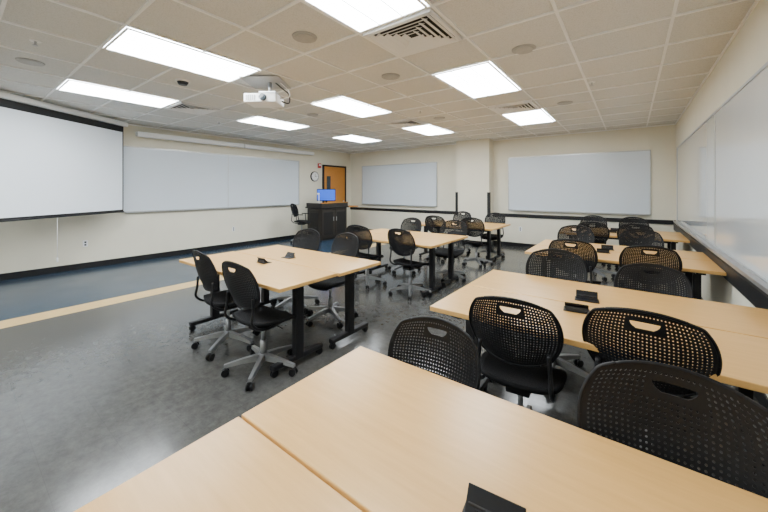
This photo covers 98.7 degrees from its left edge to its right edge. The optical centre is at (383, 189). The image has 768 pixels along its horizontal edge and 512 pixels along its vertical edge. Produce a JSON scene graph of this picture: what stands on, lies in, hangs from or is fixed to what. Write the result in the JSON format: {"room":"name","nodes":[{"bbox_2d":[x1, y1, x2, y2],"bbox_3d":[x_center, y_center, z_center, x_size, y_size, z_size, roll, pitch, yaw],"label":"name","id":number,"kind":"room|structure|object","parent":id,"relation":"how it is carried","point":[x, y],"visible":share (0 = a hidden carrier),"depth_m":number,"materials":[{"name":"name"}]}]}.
{"room":"classroom","nodes":[
{"label":"classroom","id":0,"kind":"room"},
{"bbox_2d":[0,124,349,273],"bbox_3d":[-4.735,0.060,7.520,0.100,3.040,11.750,0,0,37],"label":"wall","id":1,"kind":"structure","parent":0,"point":[25,245],"depth_m":7.26,"materials":[{"name":"paint"}]},
{"bbox_2d":[83,240,87,246],"bbox_3d":[-5.636,1.010,6.227,0.010,0.120,0.075,0,0,37],"label":"wall outlet","id":2,"kind":"object","parent":1,"relation":"attached to","point":[85,242],"visible":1,"depth_m":6.22,"materials":[{"name":"white plastic"}]},
{"bbox_2d":[0,235,303,280],"bbox_3d":[-4.690,1.425,7.486,0.012,0.110,11.550,0,0,37],"label":"baseboard","id":3,"kind":"structure","parent":1,"relation":"attached to","point":[20,274],"depth_m":6.70,"materials":[{"name":"black plastic"}]},
{"bbox_2d":[121,146,298,212],"bbox_3d":[-3.942,-0.217,8.425,0.078,1.365,4.450,0,0,37],"label":"whiteboard","id":4,"kind":"object","parent":1,"relation":"attached to","point":[154,179],"visible":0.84,"depth_m":7.90,"materials":[{"name":"metal"}]},
{"bbox_2d":[135,131,313,154],"bbox_3d":[-3.691,-1.143,8.612,0.260,0.095,4.650,0,0,37],"label":"rail","id":5,"kind":"object","parent":1,"relation":"attached to","point":[138,133],"visible":1,"depth_m":7.92,"materials":[{"name":"white metal"}]},
{"bbox_2d":[310,171,318,181],"bbox_3d":[-2.249,-0.440,10.711,0.048,0.330,0.330,0,0,37],"label":"wall clock","id":6,"kind":"object","parent":1,"relation":"attached to","point":[314,176],"visible":1,"depth_m":10.68,"materials":[{"name":"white plastic"}]},
{"bbox_2d":[322,165,345,202],"bbox_3d":[-1.692,0.318,11.419,0.089,2.325,1.110,0,0,37],"label":"door","id":7,"kind":"structure","parent":1,"relation":"in","point":[333,177],"depth_m":11.49,"materials":[{"name":"brown wood"}]},
{"bbox_2d":[128,0,759,153],"bbox_3d":[-1.107,-1.343,4.799,8.970,0.026,11.550,0,0,37],"label":"trim","id":8,"kind":"structure","parent":1,"relation":"attached to","point":[755,3],"depth_m":7.07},
{"bbox_2d":[0,0,754,152],"bbox_3d":[-1.107,-1.410,4.799,8.970,0.100,11.550,0,0,37],"label":"ceiling","id":9,"kind":"structure","parent":0,"point":[171,19],"depth_m":3.47,"materials":[{"name":"tile"}]},
{"bbox_2d":[15,58,44,65],"bbox_3d":[-3.742,-1.351,3.494,0.220,0.014,0.220,0,0,37],"label":"ceiling speaker","id":10,"kind":"object","parent":9,"relation":"in","point":[27,61],"depth_m":3.48},
{"bbox_2d":[29,39,41,46],"bbox_3d":[-3.180,-1.337,3.010,0.080,0.045,0.080,0,0,37],"label":"sprinkler","id":11,"kind":"object","parent":9,"relation":"attached to","point":[31,40],"visible":1,"depth_m":3.00,"materials":[{"name":"white metal"}]},
{"bbox_2d":[0,91,127,261],"bbox_3d":[-5.127,-0.115,5.080,0.110,2.490,2.810,0,0,2],"label":"projector screen","id":12,"kind":"object","parent":9,"relation":"hanging from","point":[56,161],"visible":1,"depth_m":5.16,"materials":[{"name":"white fabric"}]},
{"bbox_2d":[57,79,178,107],"bbox_3d":[-3.742,-1.348,4.707,0.665,0.020,1.230,0,0,37],"label":"ceiling light panel","id":13,"kind":"object","parent":9,"relation":"in","point":[73,86],"depth_m":4.63,"materials":[{"name":"white plastic"}]},
{"bbox_2d":[103,26,259,82],"bbox_3d":[-2.026,-1.348,3.420,0.665,0.020,1.230,0,0,37],"label":"ceiling light panel","id":14,"kind":"object","parent":9,"relation":"in","point":[132,42],"depth_m":3.30,"materials":[{"name":"white plastic"}]},
{"bbox_2d":[175,78,189,85],"bbox_3d":[-2.500,-1.333,4.100,0.160,0.055,0.160,0,0,37],"label":"smoke detector","id":15,"kind":"object","parent":9,"relation":"attached to","point":[183,82],"visible":1,"depth_m":4.06,"materials":[{"name":"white plastic"}]},
{"bbox_2d":[164,101,219,115],"bbox_3d":[-3.175,-1.342,5.463,0.655,0.031,0.590,0,0,37],"label":"ceiling air vent","id":16,"kind":"object","parent":9,"relation":"in","point":[185,107],"depth_m":5.45,"materials":[{"name":"white metal"}]},
{"bbox_2d":[238,76,290,107],"bbox_3d":[-1.441,-1.206,4.131,0.550,0.282,0.480,0,0,2],"label":"ceiling projector","id":17,"kind":"object","parent":9,"relation":"hanging from","point":[263,99],"depth_m":4.04,"materials":[{"name":"white plastic"}]},
{"bbox_2d":[238,116,308,129],"bbox_3d":[-2.230,-1.348,6.723,0.665,0.020,1.230,0,0,37],"label":"ceiling light panel","id":18,"kind":"object","parent":9,"relation":"in","point":[256,120],"depth_m":6.68,"materials":[{"name":"white plastic"}]},
{"bbox_2d":[292,31,316,42],"bbox_3d":[-0.704,-1.351,2.928,0.220,0.014,0.220,0,0,37],"label":"ceiling speaker","id":19,"kind":"object","parent":9,"relation":"in","point":[300,36],"depth_m":2.91},
{"bbox_2d":[307,113,318,116],"bbox_3d":[-1.280,-1.351,5.960,0.220,0.014,0.220,0,0,37],"label":"ceiling speaker","id":20,"kind":"object","parent":9,"relation":"in","point":[311,114],"depth_m":5.95},
{"bbox_2d":[312,131,348,137],"bbox_3d":[-1.285,-1.342,7.982,0.655,0.031,0.590,0,0,37],"label":"ceiling air vent","id":21,"kind":"object","parent":9,"relation":"in","point":[330,134],"depth_m":7.94,"materials":[{"name":"beige metal"}]},
{"bbox_2d":[310,96,390,117],"bbox_3d":[-0.514,-1.348,5.436,0.665,0.020,1.230,0,0,37],"label":"ceiling light panel","id":22,"kind":"object","parent":9,"relation":"in","point":[342,104],"depth_m":5.38,"materials":[{"name":"white plastic"}]},
{"bbox_2d":[333,135,379,142],"bbox_3d":[-0.718,-1.348,8.738,0.665,0.020,1.230,0,0,37],"label":"ceiling light panel","id":23,"kind":"object","parent":9,"relation":"in","point":[353,138],"depth_m":8.77,"materials":[{"name":"white plastic"}]},
{"bbox_2d":[302,0,427,32],"bbox_3d":[-0.310,-1.348,2.133,0.665,0.020,1.230,0,0,37],"label":"ceiling light panel","id":24,"kind":"object","parent":9,"relation":"in","point":[361,16],"depth_m":2.47,"materials":[{"name":"white plastic"}]},
{"bbox_2d":[0,0,745,151],"bbox_3d":[-1.107,-1.353,4.799,8.970,0.013,11.550,0,0,37],"label":"grid","id":25,"kind":"object","parent":9,"relation":"attached to","point":[3,4],"depth_m":3.82,"materials":[{"name":"white metal"}]},
{"bbox_2d":[382,73,399,79],"bbox_3d":[0.080,-1.351,3.940,0.220,0.014,0.220,0,0,37],"label":"ceiling speaker","id":26,"kind":"object","parent":9,"relation":"in","point":[388,76],"depth_m":3.91},
{"bbox_2d":[384,119,426,127],"bbox_3d":[0.431,-1.342,6.696,0.655,0.031,0.590,0,0,37],"label":"ceiling air vent","id":27,"kind":"object","parent":9,"relation":"in","point":[409,122],"depth_m":6.69,"materials":[{"name":"beige metal"}]},
{"bbox_2d":[363,8,461,57],"bbox_3d":[0.257,-1.342,2.889,0.655,0.031,0.590,0,0,37],"label":"ceiling air vent","id":28,"kind":"object","parent":9,"relation":"in","point":[424,30],"depth_m":2.85,"materials":[{"name":"white metal"}]},
{"bbox_2d":[401,124,453,135],"bbox_3d":[0.998,-1.348,7.452,0.665,0.020,1.230,0,0,37],"label":"ceiling light panel","id":29,"kind":"object","parent":9,"relation":"in","point":[429,130],"depth_m":7.46,"materials":[{"name":"white plastic"}]},
{"bbox_2d":[433,61,520,98],"bbox_3d":[1.202,-1.348,4.149,0.665,0.020,1.230,0,0,37],"label":"ceiling light panel","id":30,"kind":"object","parent":9,"relation":"in","point":[484,79],"depth_m":4.06,"materials":[{"name":"white plastic"}]},
{"bbox_2d":[489,100,540,114],"bbox_3d":[2.147,-1.342,5.409,0.655,0.031,0.590,0,0,37],"label":"ceiling air vent","id":31,"kind":"object","parent":9,"relation":"in","point":[528,105],"depth_m":5.40,"materials":[{"name":"white metal"}]},
{"bbox_2d":[512,44,535,53],"bbox_3d":[1.346,-1.351,3.178,0.220,0.014,0.220,0,0,37],"label":"ceiling speaker","id":32,"kind":"object","parent":9,"relation":"in","point":[525,48],"depth_m":3.16},
{"bbox_2d":[502,109,554,125],"bbox_3d":[2.714,-1.348,6.165,0.665,0.020,1.230,0,0,37],"label":"ceiling light panel","id":33,"kind":"object","parent":9,"relation":"in","point":[535,116],"depth_m":6.13,"materials":[{"name":"white plastic"}]},
{"bbox_2d":[557,101,572,104],"bbox_3d":[2.816,-1.351,5.138,0.220,0.014,0.220,0,0,37],"label":"ceiling speaker","id":34,"kind":"object","parent":9,"relation":"in","point":[563,102],"depth_m":5.12},
{"bbox_2d":[0,239,767,511],"bbox_3d":[-1.107,1.530,4.799,8.970,0.100,11.550,0,0,37],"label":"floor","id":35,"kind":"structure","parent":0,"point":[102,380],"depth_m":2.80,"materials":[{"name":"grey tile"}]},
{"bbox_2d":[74,417,361,511],"bbox_3d":[0.028,1.110,0.329,1.710,0.739,0.600,0,0,37],"label":"table","id":36,"kind":"object","parent":35,"relation":"on","point":[234,467],"visible":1,"depth_m":0.83,"materials":[{"name":"brown wood"}]},
{"bbox_2d":[191,250,259,360],"bbox_3d":[-1.510,1.008,3.143,0.582,0.942,0.619,0,0,-13],"label":"office chair","id":37,"kind":"object","parent":35,"relation":"on","point":[206,270],"visible":0.99,"depth_m":3.02,"materials":[{"name":"black plastic"}]},
{"bbox_2d":[179,251,336,377],"bbox_3d":[-1.300,1.110,3.225,1.750,0.739,0.600,0,0,37],"label":"table","id":38,"kind":"object","parent":35,"relation":"on","point":[276,276],"visible":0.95,"depth_m":2.88,"materials":[{"name":"brown wood"}]},
{"bbox_2d":[257,257,271,263],"bbox_3d":[-1.224,0.713,3.368,0.140,0.053,0.090,0,0,37],"label":"outlet box","id":39,"kind":"object","parent":38,"relation":"on","point":[260,260],"visible":1,"depth_m":3.33,"materials":[{"name":"black plastic"}]},
{"bbox_2d":[221,261,297,390],"bbox_3d":[-0.999,1.008,2.698,0.619,0.942,0.582,0,0,-1],"label":"office chair","id":40,"kind":"object","parent":35,"relation":"on","point":[257,317],"visible":1,"depth_m":2.61,"materials":[{"name":"black plastic"}]},
{"bbox_2d":[271,229,319,312],"bbox_3d":[-1.136,0.999,4.210,0.631,0.961,0.594,0,0,-5],"label":"office chair","id":41,"kind":"object","parent":35,"relation":"on","point":[302,242],"visible":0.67,"depth_m":4.36,"materials":[{"name":"black plastic"}]},
{"bbox_2d":[290,203,310,242],"bbox_3d":[-2.311,0.929,9.316,0.612,1.101,0.623,0,0,7],"label":"chair","id":42,"kind":"object","parent":35,"relation":"on","point":[294,209],"visible":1,"depth_m":9.32,"materials":[{"name":"black plastic"}]},
{"bbox_2d":[236,245,380,348],"bbox_3d":[-0.911,1.110,3.693,1.750,0.739,0.600,0,0,37],"label":"table","id":43,"kind":"object","parent":35,"relation":"on","point":[342,265],"visible":0.73,"depth_m":3.38,"materials":[{"name":"brown wood"}]},
{"bbox_2d":[281,252,295,258],"bbox_3d":[-1.044,0.713,3.608,0.140,0.053,0.090,0,0,37],"label":"outlet box","id":44,"kind":"object","parent":43,"relation":"on","point":[289,255],"visible":1,"depth_m":3.60,"materials":[{"name":"black plastic"}]},
{"bbox_2d":[305,202,357,240],"bbox_3d":[-1.587,0.925,10.300,0.720,1.110,1.625,0,0,37],"label":"lectern","id":45,"kind":"object","parent":35,"relation":"on","point":[329,219],"visible":0.84,"depth_m":9.77,"materials":[{"name":"laminate"}]},
{"bbox_2d":[317,189,335,202],"bbox_3d":[-1.750,0.238,10.000,0.560,0.537,0.200,0,0,-3],"label":"computer monitor","id":46,"kind":"object","parent":45,"relation":"on","point":[325,195],"visible":0.88,"depth_m":9.98,"materials":[{"name":"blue plastic"}]},
{"bbox_2d":[306,233,358,327],"bbox_3d":[-0.607,0.999,3.817,0.631,0.961,0.594,0,0,7],"label":"office chair","id":47,"kind":"object","parent":35,"relation":"on","point":[351,247],"visible":0.68,"depth_m":3.81,"materials":[{"name":"black plastic"}]},
{"bbox_2d":[346,225,386,289],"bbox_3d":[-0.271,0.999,5.157,0.631,0.961,0.594,0,0,-4],"label":"office chair","id":48,"kind":"object","parent":35,"relation":"on","point":[363,239],"visible":0.74,"depth_m":4.98,"materials":[{"name":"black plastic"}]},
{"bbox_2d":[346,232,451,298],"bbox_3d":[0.110,1.110,5.105,1.750,0.739,0.600,0,0,37],"label":"table","id":49,"kind":"object","parent":35,"relation":"on","point":[424,243],"visible":0.66,"depth_m":4.66,"materials":[{"name":"brown wood"}]},
{"bbox_2d":[387,217,421,274],"bbox_3d":[0.389,0.999,6.029,0.594,0.961,0.631,0,0,-13],"label":"office chair","id":50,"kind":"object","parent":35,"relation":"on","point":[417,225],"visible":0.55,"depth_m":6.16,"materials":[{"name":"black plastic"}]},
{"bbox_2d":[388,228,432,300],"bbox_3d":[0.351,0.999,4.666,0.594,0.961,0.631,0,0,-12],"label":"office chair","id":51,"kind":"object","parent":35,"relation":"on","point":[408,249],"visible":1,"depth_m":4.54,"materials":[{"name":"black plastic"}]},
{"bbox_2d":[362,228,467,287],"bbox_3d":[0.475,1.110,5.591,1.750,0.739,0.600,0,0,37],"label":"table","id":52,"kind":"object","parent":35,"relation":"on","point":[453,238],"visible":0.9,"depth_m":5.25,"materials":[{"name":"brown wood"}]},
{"bbox_2d":[388,316,480,389],"bbox_3d":[0.118,1.032,1.305,0.552,0.894,0.587,0,0,-20],"label":"office chair","id":53,"kind":"object","parent":35,"relation":"on","point":[463,341],"visible":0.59,"depth_m":1.49,"materials":[{"name":"black plastic"}]},
{"bbox_2d":[425,215,454,262],"bbox_3d":[1.157,0.999,6.998,0.594,0.961,0.631,0,0,-20],"label":"office chair","id":54,"kind":"object","parent":35,"relation":"on","point":[433,226],"visible":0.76,"depth_m":6.81,"materials":[{"name":"black plastic"}]},
{"bbox_2d":[435,220,466,282],"bbox_3d":[1.086,0.999,5.506,0.631,0.961,0.594,0,0,-5],"label":"office chair","id":55,"kind":"object","parent":35,"relation":"on","point":[440,252],"visible":0.76,"depth_m":5.58,"materials":[{"name":"black plastic"}]},
{"bbox_2d":[446,211,470,253],"bbox_3d":[1.794,0.999,7.875,0.594,0.961,0.631,0,0,-17],"label":"office chair","id":56,"kind":"object","parent":35,"relation":"on","point":[467,214],"visible":0.45,"depth_m":8.01,"materials":[{"name":"black plastic"}]},
{"bbox_2d":[419,222,501,266],"bbox_3d":[1.508,1.110,6.969,1.750,0.739,0.600,0,0,37],"label":"table","id":57,"kind":"object","parent":35,"relation":"on","point":[488,229],"visible":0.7,"depth_m":6.52,"materials":[{"name":"brown wood"}]},
{"bbox_2d":[433,220,510,260],"bbox_3d":[1.873,1.110,7.455,1.750,0.739,0.600,0,0,37],"label":"table","id":58,"kind":"object","parent":35,"relation":"on","point":[499,254],"visible":0.38,"depth_m":7.00,"materials":[{"name":"brown wood"}]},
{"bbox_2d":[461,217,493,267],"bbox_3d":[1.824,0.999,6.498,0.631,0.961,0.594,0,0,1],"label":"office chair","id":59,"kind":"object","parent":35,"relation":"on","point":[476,244],"visible":0.8,"depth_m":6.35,"materials":[{"name":"black plastic"}]},
{"bbox_2d":[478,212,505,257],"bbox_3d":[2.434,0.999,7.395,0.594,0.961,0.631,0,0,-17],"label":"office chair","id":60,"kind":"object","parent":35,"relation":"on","point":[489,216],"visible":0.67,"depth_m":7.48,"materials":[{"name":"black plastic"}]},
{"bbox_2d":[242,346,767,511],"bbox_3d":[0.393,1.110,0.815,1.710,0.739,0.600,0,0,37],"label":"table","id":61,"kind":"object","parent":35,"relation":"on","point":[387,434],"visible":0.89,"depth_m":0.94,"materials":[{"name":"beige laminate"}]},
{"bbox_2d":[462,482,525,511],"bbox_3d":[0.234,0.713,0.712,0.140,0.053,0.090,0,0,31],"label":"outlet box","id":62,"kind":"object","parent":61,"relation":"on","point":[478,499],"visible":1,"depth_m":0.74,"materials":[{"name":"black plastic"}]},
{"bbox_2d":[469,296,566,409],"bbox_3d":[0.778,1.008,1.865,0.619,0.942,0.582,0,0,-3],"label":"office chair","id":63,"kind":"object","parent":35,"relation":"on","point":[522,375],"visible":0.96,"depth_m":1.70,"materials":[{"name":"black plastic"}]},
{"bbox_2d":[525,248,591,390],"bbox_3d":[1.367,0.999,2.695,0.631,0.961,0.594,0,0,-3],"label":"office chair","id":64,"kind":"object","parent":35,"relation":"on","point":[561,361],"visible":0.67,"depth_m":2.85,"materials":[{"name":"black plastic"}]},
{"bbox_2d":[548,238,600,284],"bbox_3d":[2.147,0.999,3.719,0.594,0.961,0.631,0,0,-13],"label":"office chair","id":65,"kind":"object","parent":35,"relation":"on","point":[591,266],"visible":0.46,"depth_m":3.48,"materials":[{"name":"black plastic"}]},
{"bbox_2d":[557,225,594,278],"bbox_3d":[2.695,0.999,4.675,0.631,0.961,0.594,0,0,-4],"label":"office chair","id":66,"kind":"object","parent":35,"relation":"on","point":[568,232],"visible":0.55,"depth_m":4.87,"materials":[{"name":"black plastic"}]},
{"bbox_2d":[576,221,613,280],"bbox_3d":[3.574,0.999,5.649,0.594,0.961,0.631,0,0,-17],"label":"office chair","id":67,"kind":"object","parent":35,"relation":"on","point":[600,235],"visible":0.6,"depth_m":5.42,"materials":[{"name":"black plastic"}]},
{"bbox_2d":[580,215,610,266],"bbox_3d":[4.166,0.999,6.571,0.594,0.961,0.631,0,0,-17],"label":"office chair","id":68,"kind":"object","parent":35,"relation":"on","point":[603,220],"visible":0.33,"depth_m":6.76,"materials":[{"name":"black plastic"}]},
{"bbox_2d":[430,285,767,491],"bbox_3d":[1.156,1.110,1.833,1.710,0.739,0.600,0,0,37],"label":"table","id":69,"kind":"object","parent":35,"relation":"on","point":[744,357],"visible":0.32,"depth_m":1.68,"materials":[{"name":"brown wood"}]},
{"bbox_2d":[563,302,589,313],"bbox_3d":[1.182,0.713,2.026,0.140,0.053,0.090,0,0,31],"label":"outlet box","id":70,"kind":"object","parent":69,"relation":"on","point":[571,307],"visible":0.93,"depth_m":1.99,"materials":[{"name":"black plastic"}]},
{"bbox_2d":[468,270,767,474],"bbox_3d":[1.521,1.110,2.319,1.710,0.739,0.600,0,0,37],"label":"table","id":71,"kind":"object","parent":35,"relation":"on","point":[745,320],"visible":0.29,"depth_m":2.17,"materials":[{"name":"beige laminate"}]},
{"bbox_2d":[575,289,599,303],"bbox_3d":[1.362,0.713,2.216,0.140,0.053,0.090,0,0,31],"label":"outlet box","id":72,"kind":"object","parent":71,"relation":"on","point":[581,295],"visible":1,"depth_m":2.22,"materials":[{"name":"black plastic"}]},
{"bbox_2d":[537,240,711,292],"bbox_3d":[2.925,1.110,4.191,1.710,0.739,0.600,0,0,37],"label":"table","id":73,"kind":"object","parent":35,"relation":"on","point":[683,254],"visible":0.1,"depth_m":3.91,"materials":[{"name":"brown wood"}]},
{"bbox_2d":[601,245,613,250],"bbox_3d":[2.766,0.713,4.088,0.140,0.053,0.090,0,0,31],"label":"outlet box","id":74,"kind":"object","parent":73,"relation":"on","point":[610,247],"visible":0.68,"depth_m":4.10,"materials":[{"name":"black plastic"}]},
{"bbox_2d":[565,228,683,248],"bbox_3d":[4.305,1.110,6.031,1.710,0.739,0.600,0,0,37],"label":"table","id":75,"kind":"object","parent":35,"relation":"on","point":[659,232],"visible":0.05,"depth_m":5.61,"materials":[{"name":"brown wood"}]},
{"bbox_2d":[525,245,725,299],"bbox_3d":[2.560,1.110,3.705,1.710,0.739,0.600,0,0,37],"label":"table","id":76,"kind":"object","parent":35,"relation":"on","point":[697,268],"visible":0.25,"depth_m":3.31,"materials":[{"name":"brown wood"}]},
{"bbox_2d":[597,248,609,253],"bbox_3d":[2.586,0.713,3.898,0.140,0.053,0.090,0,0,31],"label":"outlet box","id":77,"kind":"object","parent":76,"relation":"on","point":[599,250],"visible":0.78,"depth_m":3.87,"materials":[{"name":"black plastic"}]},
{"bbox_2d":[562,229,689,282],"bbox_3d":[3.940,1.110,5.545,1.710,0.739,0.600,0,0,37],"label":"table","id":78,"kind":"object","parent":35,"relation":"on","point":[669,239],"visible":0.13,"depth_m":5.14,"materials":[{"name":"brown wood"}]},
{"bbox_2d":[615,217,648,268],"bbox_3d":[4.683,0.999,6.183,0.631,0.961,0.594,0,0,-3],"label":"office chair","id":79,"kind":"object","parent":35,"relation":"on","point":[625,220],"visible":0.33,"depth_m":6.38,"materials":[{"name":"black plastic"}]},
{"bbox_2d":[614,224,653,285],"bbox_3d":[4.030,0.999,5.307,0.594,0.961,0.631,0,0,-17],"label":"office chair","id":80,"kind":"object","parent":35,"relation":"on","point":[620,230],"visible":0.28,"depth_m":5.13,"materials":[{"name":"black plastic"}]},
{"bbox_2d":[618,228,663,287],"bbox_3d":[3.279,0.999,4.237,0.631,0.961,0.594,0,0,3],"label":"office chair","id":81,"kind":"object","parent":35,"relation":"on","point":[631,232],"visible":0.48,"depth_m":4.42,"materials":[{"name":"black plastic"}]},
{"bbox_2d":[619,245,682,295],"bbox_3d":[2.639,0.999,3.324,0.594,0.961,0.631,0,0,-20],"label":"office chair","id":82,"kind":"object","parent":35,"relation":"on","point":[654,259],"visible":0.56,"depth_m":3.11,"materials":[{"name":"black plastic"}]},
{"bbox_2d":[582,307,721,449],"bbox_3d":[1.278,0.994,1.598,0.638,0.971,0.600,0,0,3],"label":"office chair","id":83,"kind":"object","parent":35,"relation":"on","point":[714,366],"visible":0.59,"depth_m":1.40,"materials":[{"name":"black plastic"}]},
{"bbox_2d":[614,263,711,423],"bbox_3d":[1.874,1.018,2.302,0.570,0.923,0.606,0,0,-14],"label":"office chair","id":84,"kind":"object","parent":35,"relation":"on","point":[689,291],"visible":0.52,"depth_m":2.48,"materials":[{"name":"black plastic"}]},
{"bbox_2d":[577,360,767,498],"bbox_3d":[0.681,0.999,0.773,0.631,0.961,0.594,0,0,3],"label":"office chair","id":85,"kind":"object","parent":35,"relation":"on","point":[700,403],"visible":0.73,"depth_m":0.95,"materials":[{"name":"black plastic"}]},
{"bbox_2d":[456,138,492,241],"bbox_3d":[2.499,0.060,9.107,0.930,2.840,0.330,0,0,37],"label":"wall column","id":86,"kind":"structure","parent":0,"point":[474,158],"depth_m":8.94,"materials":[{"name":"paint"}]},
{"bbox_2d":[455,192,490,214],"bbox_3d":[2.409,0.385,8.987,0.970,0.650,0.070,0,0,37],"label":"trim","id":87,"kind":"structure","parent":86,"relation":"attached to","point":[456,193],"depth_m":8.72,"materials":[{"name":"black plastic"}]},
{"bbox_2d":[350,123,675,247],"bbox_3d":[2.388,0.060,9.459,8.970,3.040,0.100,0,0,37],"label":"wall","id":88,"kind":"structure","parent":0,"point":[661,140],"depth_m":8.45,"materials":[{"name":"paint"}]},
{"bbox_2d":[362,162,436,206],"bbox_3d":[0.393,-0.168,10.841,2.980,1.365,0.078,0,0,37],"label":"whiteboard","id":89,"kind":"object","parent":88,"relation":"attached to","point":[410,184],"visible":1,"depth_m":10.74,"materials":[{"name":"metal"}]},
{"bbox_2d":[354,228,536,247],"bbox_3d":[2.255,1.425,9.282,8.970,0.110,0.342,0,0,37],"label":"baseboard","id":90,"kind":"structure","parent":88,"relation":"attached to","point":[514,244],"depth_m":8.65,"materials":[{"name":"black plastic"}]},
{"bbox_2d":[350,207,675,224],"bbox_3d":[2.352,0.665,9.411,8.970,0.090,0.020,0,0,37],"label":"trim","id":91,"kind":"structure","parent":88,"relation":"attached to","point":[650,221],"depth_m":8.36,"materials":[{"name":"black plastic"}]},
{"bbox_2d":[508,150,650,214],"bbox_3d":[4.437,-0.158,7.808,2.930,1.385,0.078,0,0,37],"label":"whiteboard","id":92,"kind":"object","parent":88,"relation":"attached to","point":[619,182],"visible":1,"depth_m":7.67,"materials":[{"name":"metal"}]},
{"bbox_2d":[676,0,767,396],"bbox_3d":[2.521,0.060,2.078,0.100,3.040,11.750,0,0,37],"label":"wall","id":93,"kind":"structure","parent":0,"point":[747,53],"depth_m":3.13,"materials":[{"name":"paint"}]},
{"bbox_2d":[673,61,767,294],"bbox_3d":[2.823,-0.102,2.633,0.078,1.435,9.300,0,0,37],"label":"whiteboard","id":94,"kind":"object","parent":93,"relation":"attached to","point":[722,165],"visible":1,"depth_m":2.84,"materials":[{"name":"metal"}]},
{"bbox_2d":[673,223,767,308],"bbox_3d":[2.461,0.745,2.111,0.035,0.130,11.530,0,0,37],"label":"trim","id":95,"kind":"structure","parent":93,"relation":"attached to","point":[751,292],"depth_m":2.72,"materials":[{"name":"black plastic"}]},
{"bbox_2d":[683,273,767,408],"bbox_3d":[2.476,1.425,2.112,0.012,0.110,11.550,0,0,37],"label":"baseboard","id":96,"kind":"structure","parent":93,"relation":"attached to","point":[761,398],"depth_m":2.25,"materials":[{"name":"black plastic"}]}
]}

